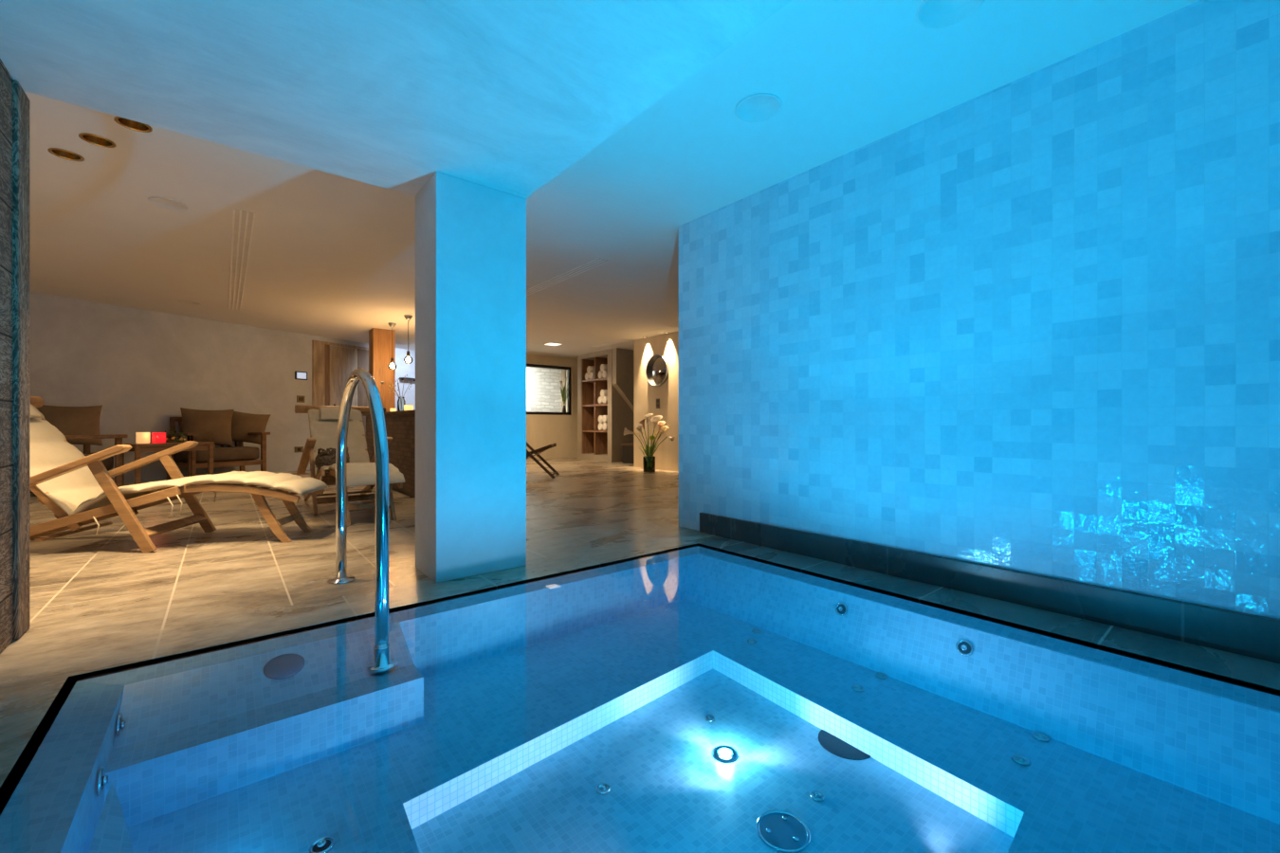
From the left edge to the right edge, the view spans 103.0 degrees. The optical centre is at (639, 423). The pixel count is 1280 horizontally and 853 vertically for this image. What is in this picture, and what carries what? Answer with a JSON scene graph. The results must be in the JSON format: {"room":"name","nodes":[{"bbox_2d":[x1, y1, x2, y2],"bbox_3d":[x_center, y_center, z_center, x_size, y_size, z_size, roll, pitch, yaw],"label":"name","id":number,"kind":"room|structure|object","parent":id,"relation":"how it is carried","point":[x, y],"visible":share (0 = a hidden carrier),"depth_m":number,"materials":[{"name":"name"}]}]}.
{"room":"indoor spa pool","nodes":[
{"label":"indoor spa pool","id":0,"kind":"room"},
{"bbox_2d":[0,58,12,654],"bbox_3d":[-1.001,-0.240,0.138,0.145,2.120,4.480,0,0,-39],"label":"wall","id":1,"kind":"structure","parent":0,"point":[6,80],"depth_m":1.86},
{"bbox_2d":[12,79,29,640],"bbox_3d":[-2.466,-0.240,1.930,0.175,2.120,0.150,0,0,-39],"label":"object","id":2,"kind":"structure","parent":1,"relation":"attached to","point":[20,100],"depth_m":1.94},
{"bbox_2d":[0,676,68,815],"bbox_3d":[-0.810,0.880,0.209,0.210,0.120,3.550,0,0,-39],"label":"floor","id":3,"kind":"structure","parent":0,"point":[23,709],"depth_m":1.41,"materials":[{"name":"tile"}]},
{"bbox_2d":[29,292,415,492],"bbox_3d":[-6.378,-0.380,8.173,0.150,2.400,7.800,0,0,26],"label":"wall","id":4,"kind":"structure","parent":0,"point":[142,366],"depth_m":7.22,"materials":[{"name":"paint"}]},
{"bbox_2d":[294,446,303,452],"bbox_3d":[-5.941,0.450,8.872,0.013,0.100,0.140,0,0,26],"label":"wall socket","id":5,"kind":"object","parent":4,"relation":"attached to","point":[297,448],"visible":0.94,"depth_m":8.87,"materials":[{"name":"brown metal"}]},
{"bbox_2d":[296,395,304,402],"bbox_3d":[-5.926,-0.430,8.898,0.016,0.120,0.130,0,0,26],"label":"light switch","id":6,"kind":"object","parent":4,"relation":"attached to","point":[300,398],"visible":1,"depth_m":8.88,"materials":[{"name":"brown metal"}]},
{"bbox_2d":[294,371,307,380],"bbox_3d":[-5.921,-0.840,8.901,0.024,0.140,0.200,0,0,26],"label":"panel","id":7,"kind":"object","parent":4,"relation":"attached to","point":[302,375],"visible":1,"depth_m":8.89,"materials":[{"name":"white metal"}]},
{"bbox_2d":[311,340,368,438],"bbox_3d":[-5.463,-0.338,9.756,0.086,2.315,1.550,0,0,26],"label":"door","id":8,"kind":"structure","parent":4,"relation":"in","point":[332,366],"depth_m":9.43,"materials":[{"name":"brown wood"}]},
{"bbox_2d":[0,457,699,659],"bbox_3d":[-1.927,0.880,5.594,10.700,0.120,14.100,0,0,-39],"label":"floor","id":9,"kind":"structure","parent":0,"point":[85,587],"depth_m":3.32,"materials":[{"name":"tile"}]},
{"bbox_2d":[64,434,127,487],"bbox_3d":[-6.598,0.362,5.832,1.020,0.920,0.750,0,0,26],"label":"lounge armchair","id":10,"kind":"object","parent":9,"relation":"on","point":[108,463],"visible":0.06,"depth_m":5.88,"materials":[{"name":"brown wood"}]},
{"bbox_2d":[36,404,102,445],"bbox_3d":[-6.510,0.020,5.812,0.188,0.479,0.523,0,0,44],"label":"throw cushion","id":11,"kind":"object","parent":10,"relation":"on","point":[68,420],"visible":0.61,"depth_m":5.81,"materials":[{"name":"beige fabric"}]},
{"bbox_2d":[122,441,214,486],"bbox_3d":[-5.904,0.530,6.359,0.500,0.580,0.760,0,0,26],"label":"coffee table","id":12,"kind":"object","parent":9,"relation":"on","point":[138,448],"visible":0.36,"depth_m":6.20,"materials":[{"name":"brown wood"}]},
{"bbox_2d":[135,432,149,443],"bbox_3d":[-5.991,0.171,6.139,0.124,0.135,0.124,0,0,-39],"label":"candle holder","id":13,"kind":"object","parent":12,"relation":"on","point":[140,437],"visible":0.98,"depth_m":6.09,"materials":[{"name":"glass"}]},
{"bbox_2d":[151,432,165,443],"bbox_3d":[-5.917,0.173,6.265,0.128,0.130,0.128,0,0,-39],"label":"candle holder","id":14,"kind":"object","parent":12,"relation":"on","point":[156,437],"visible":1,"depth_m":6.22,"materials":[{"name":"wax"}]},
{"bbox_2d":[164,429,186,442],"bbox_3d":[-5.857,0.151,6.407,0.239,0.164,0.234,0,0,-39],"label":"wreath","id":15,"kind":"object","parent":12,"relation":"on","point":[182,439],"visible":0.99,"depth_m":6.39,"materials":[{"name":"green plant"}]},
{"bbox_2d":[186,435,193,441],"bbox_3d":[-5.816,0.196,6.582,0.064,0.085,0.064,0,0,-39],"label":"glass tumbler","id":16,"kind":"object","parent":12,"relation":"on","point":[189,438],"visible":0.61,"depth_m":6.56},
{"bbox_2d":[29,396,328,553],"bbox_3d":[-3.341,0.318,3.515,1.997,1.030,0.720,0,0,-12],"label":"chair","id":17,"kind":"object","parent":9,"relation":"on","point":[79,489],"visible":0.87,"depth_m":3.40,"materials":[{"name":"brown wood"}]},
{"bbox_2d":[29,403,41,417],"bbox_3d":[-4.145,-0.110,3.348,0.121,0.137,0.310,0,0,-12],"label":"pillow","id":18,"kind":"object","parent":17,"relation":"on","point":[33,412],"depth_m":3.46,"materials":[{"name":"beige fabric"}]},
{"bbox_2d":[29,403,103,515],"bbox_3d":[-3.961,0.208,3.387,0.663,0.774,0.510,0,0,-12],"label":"cushion","id":19,"kind":"object","parent":17,"relation":"on","point":[49,448],"depth_m":3.39,"materials":[{"name":"beige fabric"}]},
{"bbox_2d":[69,475,205,515],"bbox_3d":[-3.363,0.493,3.510,0.633,0.244,0.545,0,0,-12],"label":"seat cushion","id":20,"kind":"object","parent":17,"relation":"on","point":[138,497],"depth_m":3.29,"materials":[{"name":"beige fabric"}]},
{"bbox_2d":[184,471,328,495],"bbox_3d":[-2.704,0.421,3.647,0.695,0.148,0.470,0,0,-12],"label":"cushion","id":21,"kind":"object","parent":17,"relation":"on","point":[237,482],"depth_m":3.47,"materials":[{"name":"beige fabric"}]},
{"bbox_2d":[165,417,270,480],"bbox_3d":[-6.179,0.362,7.449,0.750,0.920,1.020,0,0,26],"label":"lounge armchair","id":22,"kind":"object","parent":9,"relation":"on","point":[239,455],"visible":0.47,"depth_m":7.32,"materials":[{"name":"brown wood"}]},
{"bbox_2d":[180,407,234,445],"bbox_3d":[-6.281,0.050,7.389,0.598,0.559,0.212,0,0,-35],"label":"throw cushion","id":23,"kind":"object","parent":22,"relation":"on","point":[214,427],"visible":0.86,"depth_m":7.35,"materials":[{"name":"beige fabric"}]},
{"bbox_2d":[231,410,271,444],"bbox_3d":[-6.086,0.060,7.872,0.580,0.559,0.221,0,0,-19],"label":"throw cushion","id":24,"kind":"object","parent":22,"relation":"on","point":[242,423],"visible":0.66,"depth_m":7.83,"materials":[{"name":"beige fabric"}]},
{"bbox_2d":[294,404,340,514],"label":"chair","id":25,"kind":"object","parent":9,"relation":"on","point":[323,420],"depth_m":5.27,"materials":[{"name":"brown wood"}]},
{"bbox_2d":[315,465,335,485],"bbox_3d":[-2.792,0.493,4.914,0.545,0.244,0.633,0,0,-39],"label":"seat cushion","id":26,"kind":"object","parent":25,"relation":"on","point":[323,475],"depth_m":4.71,"materials":[{"name":"beige fabric"}]},
{"bbox_2d":[314,446,349,470],"bbox_3d":[-2.885,0.322,4.776,0.285,0.215,0.293,0,0,-39],"label":"wicker basket","id":27,"kind":"object","parent":25,"relation":"on","point":[325,458],"visible":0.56,"depth_m":4.66,"materials":[{"name":"wicker"}]},
{"bbox_2d":[319,407,353,420],"bbox_3d":[-3.297,-0.110,5.532,0.310,0.137,0.121,0,0,-39],"label":"pillow","id":28,"kind":"object","parent":25,"relation":"on","point":[325,413],"depth_m":5.48,"materials":[{"name":"beige fabric"}]},
{"bbox_2d":[308,408,369,475],"bbox_3d":[-3.178,0.208,5.386,0.510,0.774,0.663,0,0,-39],"label":"cushion","id":29,"kind":"object","parent":25,"relation":"on","point":[322,422],"depth_m":5.43,"materials":[{"name":"beige fabric"}]},
{"bbox_2d":[346,406,375,526],"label":"chair","id":30,"kind":"object","parent":9,"relation":"on","point":[360,466],"depth_m":5.29,"materials":[{"name":"fabric"}]},
{"bbox_2d":[328,462,404,486],"bbox_3d":[-2.365,0.421,4.393,0.470,0.148,0.695,0,0,-39],"label":"cushion","id":31,"kind":"object","parent":30,"relation":"on","point":[357,474],"depth_m":4.24,"materials":[{"name":"beige fabric"}]},
{"bbox_2d":[368,328,395,412],"bbox_3d":[-4.371,-0.380,8.627,0.335,2.400,0.310,0,0,-39],"label":"column","id":32,"kind":"structure","parent":9,"relation":"on","point":[379,339],"depth_m":8.51,"materials":[{"name":"brown wood"}]},
{"bbox_2d":[363,409,415,498],"bbox_3d":[-2.622,0.336,6.317,0.800,0.968,3.500,0,0,-39],"label":"countertop","id":33,"kind":"structure","parent":9,"relation":"on","point":[400,426],"depth_m":5.91,"materials":[{"name":"brown wood"}]},
{"bbox_2d":[363,409,415,416],"bbox_3d":[-2.622,-0.129,6.317,0.800,0.038,3.500,0,0,-39],"label":"countertop","id":34,"kind":"structure","parent":33,"relation":"on","point":[413,411],"depth_m":5.90,"materials":[{"name":"brown wood"}]},
{"bbox_2d":[387,374,411,411],"bbox_3d":[-3.227,-0.405,6.816,0.320,0.512,0.154,0,0,-5],"label":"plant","id":35,"kind":"object","parent":33,"relation":"on","point":[407,374],"visible":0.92,"depth_m":6.83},
{"bbox_2d":[403,404,413,410],"bbox_3d":[-3.004,-0.194,6.612,0.110,0.090,0.110,0,0,-39],"label":"tea light","id":36,"kind":"object","parent":33,"relation":"on","point":[406,407],"visible":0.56,"depth_m":6.57,"materials":[{"name":"wax"}]},
{"bbox_2d":[386,437,404,520],"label":"chair","id":37,"kind":"object","parent":9,"relation":"on","point":[396,477],"depth_m":4.34,"materials":[{"name":"fabric"}]},
{"bbox_2d":[526,442,559,478],"bbox_3d":[-1.821,0.394,7.862,1.090,0.883,0.524,0,0,-1],"label":"folding chair","id":38,"kind":"object","parent":9,"relation":"on","point":[541,449],"visible":0.3,"depth_m":7.63,"materials":[{"name":"brown wood"}]},
{"bbox_2d":[621,442,633,463],"bbox_3d":[0.057,0.615,10.640,0.680,0.410,0.600,0,0,-39],"label":"storage bench","id":39,"kind":"object","parent":9,"relation":"on","point":[628,448],"visible":0.25,"depth_m":10.50,"materials":[{"name":"brown wood"}]},
{"bbox_2d":[0,544,1279,852],"bbox_3d":[0.397,1.016,1.197,2.910,0.388,3.550,0,0,-39],"label":"swimming pool","id":40,"kind":"object","parent":9,"relation":"in","point":[500,718],"visible":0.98,"depth_m":1.71,"materials":[{"name":"tile"}]},
{"bbox_2d":[0,680,77,818],"bbox_3d":[0.397,1.039,1.197,2.860,0.422,3.500,0,0,-39],"label":"pool edge","id":41,"kind":"object","parent":40,"relation":"in","point":[77,681],"visible":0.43,"depth_m":1.27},
{"bbox_2d":[96,768,108,796],"bbox_3d":[-1.382,0.920,1.311,0.015,0.064,0.064,0,0,-39],"label":"jet","id":42,"kind":"object","parent":40,"relation":"attached to","point":[102,779],"visible":1,"depth_m":1.30,"materials":[{"name":"silver metal"}]},
{"bbox_2d":[115,713,125,736],"bbox_3d":[-1.572,0.915,1.544,0.015,0.072,0.072,0,0,-39],"label":"jet","id":43,"kind":"object","parent":40,"relation":"attached to","point":[119,724],"visible":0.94,"depth_m":1.53,"materials":[{"name":"silver metal"}]},
{"bbox_2d":[263,653,304,679],"bbox_3d":[-1.300,0.885,1.861,0.124,0.047,0.118,0,0,-44],"label":"cover","id":44,"kind":"object","parent":40,"relation":"on","point":[284,666],"visible":1,"depth_m":1.85,"materials":[{"name":"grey plastic"}]},
{"bbox_2d":[308,836,334,852],"bbox_3d":[-0.840,1.111,1.343,0.060,0.015,0.060,0,0,-39],"label":"jet","id":45,"kind":"object","parent":40,"relation":"on","point":[324,845],"visible":1,"depth_m":1.34,"materials":[{"name":"silver metal"}]},
{"bbox_2d":[327,368,398,673],"bbox_3d":[-1.278,0.343,2.313,0.130,1.183,1.010,0,0,-39],"label":"pool handrail","id":46,"kind":"object","parent":40,"relation":"on","point":[382,662],"visible":1,"depth_m":1.98,"materials":[{"name":"metal"}]},
{"bbox_2d":[595,783,610,794],"bbox_3d":[-0.122,1.204,1.683,0.048,0.009,0.048,0,0,-39],"label":"air nozzle","id":47,"kind":"object","parent":40,"relation":"on","point":[602,788],"visible":1,"depth_m":1.68,"materials":[{"name":"metal"}]},
{"bbox_2d":[705,715,714,722],"bbox_3d":[0.287,1.204,2.082,0.040,0.009,0.040,0,0,-39],"label":"air nozzle","id":48,"kind":"object","parent":40,"relation":"on","point":[710,719],"visible":1,"depth_m":2.08,"materials":[{"name":"metal"}]},
{"bbox_2d":[713,745,737,762],"bbox_3d":[0.312,1.203,1.862,0.091,0.012,0.091,0,0,-39],"label":"lamp","id":49,"kind":"object","parent":40,"relation":"on","point":[722,753],"visible":1,"depth_m":1.85,"materials":[{"name":"silver metal"}]},
{"bbox_2d":[747,639,757,643],"bbox_3d":[0.575,1.115,2.614,0.052,0.009,0.052,0,0,-39],"label":"air nozzle","id":50,"kind":"object","parent":40,"relation":"on","point":[750,641],"visible":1,"depth_m":2.61,"materials":[{"name":"metal"}]},
{"bbox_2d":[751,628,761,634],"bbox_3d":[0.628,1.115,2.738,0.052,0.009,0.052,0,0,-39],"label":"air nozzle","id":51,"kind":"object","parent":40,"relation":"on","point":[755,630],"visible":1,"depth_m":2.73,"materials":[{"name":"metal"}]},
{"bbox_2d":[755,810,810,852],"bbox_3d":[0.424,1.204,1.511,0.156,0.009,0.156,0,0,-39],"label":"drain","id":52,"kind":"object","parent":40,"relation":"on","point":[782,832],"visible":1,"depth_m":1.51,"materials":[{"name":"silver metal"}]},
{"bbox_2d":[809,790,823,802],"bbox_3d":[0.574,1.204,1.649,0.044,0.009,0.044,0,0,-39],"label":"air nozzle","id":53,"kind":"object","parent":40,"relation":"on","point":[815,795],"visible":1,"depth_m":1.64,"materials":[{"name":"metal"}]},
{"bbox_2d":[835,603,847,616],"bbox_3d":[0.995,0.917,2.516,0.032,0.060,0.064,0,0,-39],"label":"jet","id":54,"kind":"object","parent":40,"relation":"attached to","point":[841,609],"visible":1,"depth_m":2.51,"materials":[{"name":"silver metal"}]},
{"bbox_2d":[818,730,870,760],"bbox_3d":[0.742,1.208,1.898,0.100,0.004,0.200,0,0,-39],"label":"floor grate","id":55,"kind":"object","parent":40,"relation":"on","point":[832,744],"visible":1,"depth_m":1.89,"materials":[{"name":"metal"}]},
{"bbox_2d":[851,684,864,692],"bbox_3d":[0.920,1.115,2.148,0.052,0.009,0.052,0,0,-39],"label":"air nozzle","id":56,"kind":"object","parent":40,"relation":"on","point":[858,688],"visible":1,"depth_m":2.14,"materials":[{"name":"metal"}]},
{"bbox_2d":[874,672,887,678],"bbox_3d":[1.068,1.115,2.256,0.052,0.009,0.052,0,0,-39],"label":"air nozzle","id":57,"kind":"object","parent":40,"relation":"on","point":[880,675],"visible":1,"depth_m":2.25,"materials":[{"name":"metal"}]},
{"bbox_2d":[955,640,973,657],"bbox_3d":[1.336,0.923,2.095,0.032,0.060,0.064,0,0,-39],"label":"jet","id":58,"kind":"object","parent":40,"relation":"on","point":[964,648],"visible":1,"depth_m":2.09,"materials":[{"name":"silver metal"}]},
{"bbox_2d":[1011,754,1030,766],"bbox_3d":[1.264,1.115,1.689,0.052,0.009,0.052,0,0,-39],"label":"air nozzle","id":59,"kind":"object","parent":40,"relation":"on","point":[1022,760],"visible":1,"depth_m":1.68,"materials":[{"name":"metal"}]},
{"bbox_2d":[1031,731,1050,742],"bbox_3d":[1.429,1.115,1.815,0.052,0.009,0.052,0,0,-39],"label":"air nozzle","id":60,"kind":"object","parent":40,"relation":"on","point":[1041,737],"visible":1,"depth_m":1.81,"materials":[{"name":"metal"}]},
{"bbox_2d":[642,456,655,472],"bbox_3d":[0.157,0.689,8.654,0.204,0.262,0.204,0,0,-39],"label":"flower vase","id":61,"kind":"object","parent":9,"relation":"on","point":[645,467],"visible":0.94,"depth_m":8.60,"materials":[{"name":"green glass"}]},
{"bbox_2d":[623,427,650,468],"bbox_3d":[-0.064,0.429,8.649,0.483,0.726,0.154,0,0,-18],"label":"calla lily","id":62,"kind":"object","parent":61,"relation":"in","point":[626,431],"visible":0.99,"depth_m":8.60,"materials":[{"name":"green plant"}]},
{"bbox_2d":[636,424,649,464],"bbox_3d":[0.060,0.400,8.575,0.290,0.782,0.152,0,0,-39],"label":"calla lily","id":63,"kind":"object","parent":61,"relation":"in","point":[639,428],"visible":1,"depth_m":8.56,"materials":[{"name":"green plant"}]},
{"bbox_2d":[639,419,648,455],"bbox_3d":[0.061,0.352,8.654,0.186,0.878,0.127,0,0,36],"label":"calla lily","id":64,"kind":"object","parent":61,"relation":"in","point":[642,422],"visible":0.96,"depth_m":8.67,"materials":[{"name":"green plant"}]},
{"bbox_2d":[644,413,653,460],"bbox_3d":[0.152,0.306,8.647,0.152,0.968,0.129,0,0,-39],"label":"calla lily","id":65,"kind":"object","parent":61,"relation":"in","point":[648,416],"visible":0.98,"depth_m":8.65,"materials":[{"name":"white plant"}]},
{"bbox_2d":[638,438,660,463],"bbox_3d":[0.135,0.459,8.611,0.501,0.496,0.427,0,0,12],"label":"greenery","id":66,"kind":"object","parent":61,"relation":"in","point":[650,447],"visible":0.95,"depth_m":8.62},
{"bbox_2d":[648,415,662,469],"bbox_3d":[0.241,0.325,8.555,0.276,0.931,0.152,0,0,31],"label":"calla lily","id":67,"kind":"object","parent":61,"relation":"in","point":[655,419],"visible":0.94,"depth_m":8.58,"materials":[{"name":"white plant"}]},
{"bbox_2d":[648,420,665,468],"bbox_3d":[0.299,0.372,8.671,0.318,0.838,0.114,0,0,-27],"label":"calla lily","id":68,"kind":"object","parent":61,"relation":"in","point":[661,423],"visible":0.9,"depth_m":8.72,"materials":[{"name":"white plant"}]},
{"bbox_2d":[651,425,668,455],"bbox_3d":[0.309,0.415,8.619,0.362,0.753,0.102,0,0,5],"label":"calla lily","id":69,"kind":"object","parent":61,"relation":"in","point":[665,427],"visible":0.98,"depth_m":8.64,"materials":[{"name":"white plant"}]},
{"bbox_2d":[647,436,675,468],"bbox_3d":[0.354,0.502,8.618,0.468,0.579,0.083,0,0,1],"label":"calla lily","id":70,"kind":"object","parent":61,"relation":"in","point":[670,438],"visible":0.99,"depth_m":8.64,"materials":[{"name":"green plant"}]},
{"bbox_2d":[0,0,792,199],"bbox_3d":[-0.320,-1.440,0.749,2.252,0.280,4.565,0,0,-39],"label":"soffit","id":71,"kind":"structure","parent":0,"point":[505,96],"depth_m":1.86,"materials":[{"name":"paint"}]},
{"bbox_2d":[415,171,526,583],"bbox_3d":[-0.971,-0.240,2.923,0.507,2.120,0.375,0,0,-39],"label":"column","id":72,"kind":"structure","parent":0,"point":[470,237],"depth_m":2.77,"materials":[{"name":"paint"}]},
{"bbox_2d":[526,353,577,459],"bbox_3d":[-2.555,-0.380,11.733,3.700,2.400,0.300,0,0,-39],"label":"wall","id":73,"kind":"structure","parent":0,"point":[542,430],"depth_m":12.01,"materials":[{"name":"beige paint"}]},
{"bbox_2d":[526,364,570,415],"bbox_3d":[-2.596,-0.790,11.648,2.330,1.160,0.080,0,0,-39],"label":"window","id":74,"kind":"structure","parent":73,"relation":"attached to","point":[568,369],"depth_m":12.18,"materials":[{"name":"black metal"}]},
{"bbox_2d":[559,377,570,415],"bbox_3d":[-1.788,-0.661,12.172,0.340,0.900,0.120,0,0,-39],"label":"plant","id":75,"kind":"object","parent":73,"relation":"on","point":[563,393],"visible":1,"depth_m":12.14,"materials":[{"name":"green plant"}]},
{"bbox_2d":[577,348,633,462],"bbox_3d":[-0.713,-0.380,11.534,0.800,2.400,1.340,0,0,-39],"label":"wall","id":76,"kind":"structure","parent":0,"point":[620,416],"depth_m":10.94,"materials":[{"name":"paint"}]},
{"bbox_2d":[582,357,607,455],"bbox_3d":[-0.854,-0.395,11.419,0.405,2.170,1.040,0,0,-39],"label":"shelf unit","id":77,"kind":"object","parent":76,"relation":"in","point":[595,441],"visible":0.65,"depth_m":11.63,"materials":[{"name":"brown wood"}]},
{"bbox_2d":[588,372,594,379],"bbox_3d":[-0.993,-1.074,11.533,0.304,0.168,0.165,0,0,-39],"label":"rolled towel","id":78,"kind":"object","parent":77,"relation":"on","point":[592,374],"visible":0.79,"depth_m":11.42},
{"bbox_2d":[586,365,594,373],"bbox_3d":[-1.046,-1.219,11.598,0.304,0.168,0.165,0,0,-39],"label":"rolled towel","id":79,"kind":"object","parent":78,"relation":"on","point":[590,369],"visible":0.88,"depth_m":11.49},
{"bbox_2d":[602,422,607,430],"bbox_3d":[-0.662,0.066,11.129,0.304,0.168,0.165,0,0,-39],"label":"rolled towel","id":80,"kind":"object","parent":77,"relation":"on","point":[605,425],"visible":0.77,"depth_m":11.02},
{"bbox_2d":[602,415,607,422],"bbox_3d":[-0.662,-0.100,11.129,0.304,0.168,0.165,0,0,-39],"label":"rolled towel","id":81,"kind":"object","parent":80,"relation":"on","point":[605,417],"visible":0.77,"depth_m":11.02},
{"bbox_2d":[602,396,607,403],"bbox_3d":[-0.663,-0.514,11.130,0.304,0.168,0.165,0,0,-39],"label":"rolled towel","id":82,"kind":"object","parent":77,"relation":"on","point":[605,398],"visible":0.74,"depth_m":11.02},
{"bbox_2d":[600,389,607,397],"bbox_3d":[-0.717,-0.659,11.195,0.304,0.168,0.165,0,0,-39],"label":"rolled towel","id":83,"kind":"object","parent":82,"relation":"on","point":[604,393],"visible":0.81,"depth_m":11.09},
{"bbox_2d":[602,370,607,378],"bbox_3d":[-0.663,-1.074,11.130,0.304,0.168,0.165,0,0,-39],"label":"rolled towel","id":84,"kind":"object","parent":77,"relation":"on","point":[605,373],"visible":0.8,"depth_m":11.02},
{"bbox_2d":[600,364,607,371],"bbox_3d":[-0.717,-1.219,11.195,0.304,0.168,0.165,0,0,-39],"label":"rolled towel","id":85,"kind":"object","parent":84,"relation":"on","point":[604,367],"visible":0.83,"depth_m":11.09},
{"bbox_2d":[24,0,1199,358],"bbox_3d":[-1.895,-1.660,5.555,10.700,0.160,14.200,0,0,-39],"label":"ceiling","id":86,"kind":"structure","parent":0,"point":[333,256],"depth_m":3.39,"materials":[{"name":"paint"}]},
{"bbox_2d":[47,147,84,161],"bbox_3d":[-3.365,-1.617,2.987,0.144,0.083,0.144,0,0,-39],"label":"recessed light","id":87,"kind":"object","parent":86,"relation":"in","point":[63,154],"visible":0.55,"depth_m":3.01,"materials":[{"name":"gold metal"}]},
{"bbox_2d":[78,132,116,147],"bbox_3d":[-3.022,-1.617,2.838,0.144,0.083,0.144,0,0,-39],"label":"recessed light","id":88,"kind":"object","parent":86,"relation":"in","point":[95,139],"visible":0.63,"depth_m":2.86,"materials":[{"name":"gold metal"}]},
{"bbox_2d":[113,116,152,132],"bbox_3d":[-2.670,-1.617,2.684,0.144,0.083,0.144,0,0,-39],"label":"recessed light","id":89,"kind":"object","parent":86,"relation":"in","point":[134,125],"visible":0.49,"depth_m":2.72,"materials":[{"name":"gold metal"}]},
{"bbox_2d":[147,197,189,210],"bbox_3d":[-3.382,-1.577,3.655,0.220,0.006,0.220,0,0,-39],"label":"ceiling speaker","id":90,"kind":"object","parent":86,"relation":"attached to","point":[166,203],"visible":1,"depth_m":3.65},
{"bbox_2d":[178,300,201,305],"bbox_3d":[-5.860,-1.577,6.628,0.230,0.006,0.230,0,0,-39],"label":"ceiling speaker","id":91,"kind":"object","parent":86,"relation":"attached to","point":[181,301],"visible":1,"depth_m":6.64},
{"bbox_2d":[228,208,255,310],"bbox_3d":[-4.263,-1.577,5.402,0.132,0.006,4.200,0,0,-39],"label":"ceiling vent","id":92,"kind":"object","parent":86,"relation":"in","point":[243,222],"visible":1,"depth_m":4.70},
{"bbox_2d":[387,322,396,369],"bbox_3d":[-3.889,-1.211,7.994,0.120,0.738,0.120,0,0,-39],"label":"pendant lamp","id":93,"kind":"object","parent":86,"relation":"hanging from","point":[392,324],"visible":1,"depth_m":7.99,"materials":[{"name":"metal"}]},
{"bbox_2d":[403,314,412,364],"bbox_3d":[-3.383,-1.226,7.438,0.120,0.708,0.120,0,0,-39],"label":"pendant lamp","id":94,"kind":"object","parent":86,"relation":"hanging from","point":[408,318],"visible":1,"depth_m":7.43,"materials":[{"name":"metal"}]},
{"bbox_2d":[526,257,609,296],"bbox_3d":[-0.911,-1.577,5.585,0.132,0.006,1.800,0,0,-39],"label":"ceiling vent","id":95,"kind":"object","parent":86,"relation":"in","point":[597,262],"visible":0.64,"depth_m":5.41,"materials":[{"name":"metal"}]},
{"bbox_2d":[734,92,782,122],"bbox_3d":[0.591,-1.577,2.547,0.230,0.006,0.230,0,0,-39],"label":"ceiling speaker","id":96,"kind":"object","parent":86,"relation":"attached to","point":[758,107],"visible":1,"depth_m":2.54},
{"bbox_2d":[915,0,984,28],"bbox_3d":[1.171,-1.577,1.917,0.230,0.006,0.230,0,0,-39],"label":"ceiling speaker","id":97,"kind":"object","parent":86,"relation":"attached to","point":[930,13],"visible":1,"depth_m":1.95},
{"bbox_2d":[611,347,633,412],"bbox_3d":[-0.235,-0.800,10.953,0.795,1.560,0.155,0,0,-39],"label":"wall","id":98,"kind":"structure","parent":0,"point":[622,359],"depth_m":10.77,"materials":[{"name":"paint"}]},
{"bbox_2d":[633,331,678,471],"bbox_3d":[1.897,-0.380,7.339,0.170,2.400,6.160,0,0,-39],"label":"wall","id":99,"kind":"structure","parent":0,"point":[646,394],"depth_m":9.12,"materials":[{"name":"beige paint"}]},
{"bbox_2d":[645,354,668,386],"bbox_3d":[0.305,-0.955,9.111,0.052,0.570,0.570,0,0,-39],"label":"round mirror","id":100,"kind":"object","parent":99,"relation":"attached to","point":[657,366],"visible":1,"depth_m":9.09,"materials":[{"name":"mirror"}]},
{"bbox_2d":[656,398,659,408],"bbox_3d":[0.318,-0.360,9.122,0.018,0.180,0.100,0,0,-39],"label":"wall switch","id":101,"kind":"object","parent":99,"relation":"attached to","point":[658,399],"visible":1,"depth_m":9.10,"materials":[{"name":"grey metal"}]},
{"bbox_2d":[678,0,1279,619],"bbox_3d":[1.810,-0.380,2.423,0.230,2.400,4.460,0,0,-39],"label":"wall","id":102,"kind":"structure","parent":0,"point":[1030,323],"depth_m":2.28,"materials":[{"name":"tile"}]},
{"bbox_2d":[0,530,723,695],"bbox_3d":[-0.801,0.880,2.717,3.400,0.120,0.320,0,0,-39],"label":"pool edge","id":103,"kind":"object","parent":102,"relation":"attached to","point":[82,660],"depth_m":2.11,"materials":[{"name":"stone"}]},
{"bbox_2d":[697,537,1279,695],"bbox_3d":[1.632,0.880,2.207,0.280,0.120,3.550,0,0,-39],"label":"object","id":104,"kind":"structure","parent":102,"relation":"attached to","point":[1242,668],"depth_m":2.11,"materials":[{"name":"stone"}]},
{"bbox_2d":[699,512,1279,663],"bbox_3d":[1.792,0.748,2.240,0.030,0.145,4.200,0,0,-39],"label":"baseboard","id":105,"kind":"structure","parent":102,"relation":"attached to","point":[1241,633],"depth_m":2.24,"materials":[{"name":"stone"}]},
{"label":"outside","id":106,"kind":"structure","parent":0,"visible":0},
{"bbox_2d":[561,369,566,412],"bbox_3d":[-1.871,-0.730,13.519,0.380,3.300,0.200,0,0,-39],"label":"post","id":107,"kind":"object","parent":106,"point":[563,372],"depth_m":13.42,"materials":[{"name":"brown wood"}]},
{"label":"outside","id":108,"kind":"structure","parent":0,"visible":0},
{"bbox_2d":[526,366,561,412],"bbox_3d":[-3.523,-0.730,12.459,3.520,3.300,0.250,0,0,-39],"label":"wall","id":109,"kind":"structure","parent":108,"point":[543,394],"depth_m":13.15,"materials":[{"name":"white stone"}]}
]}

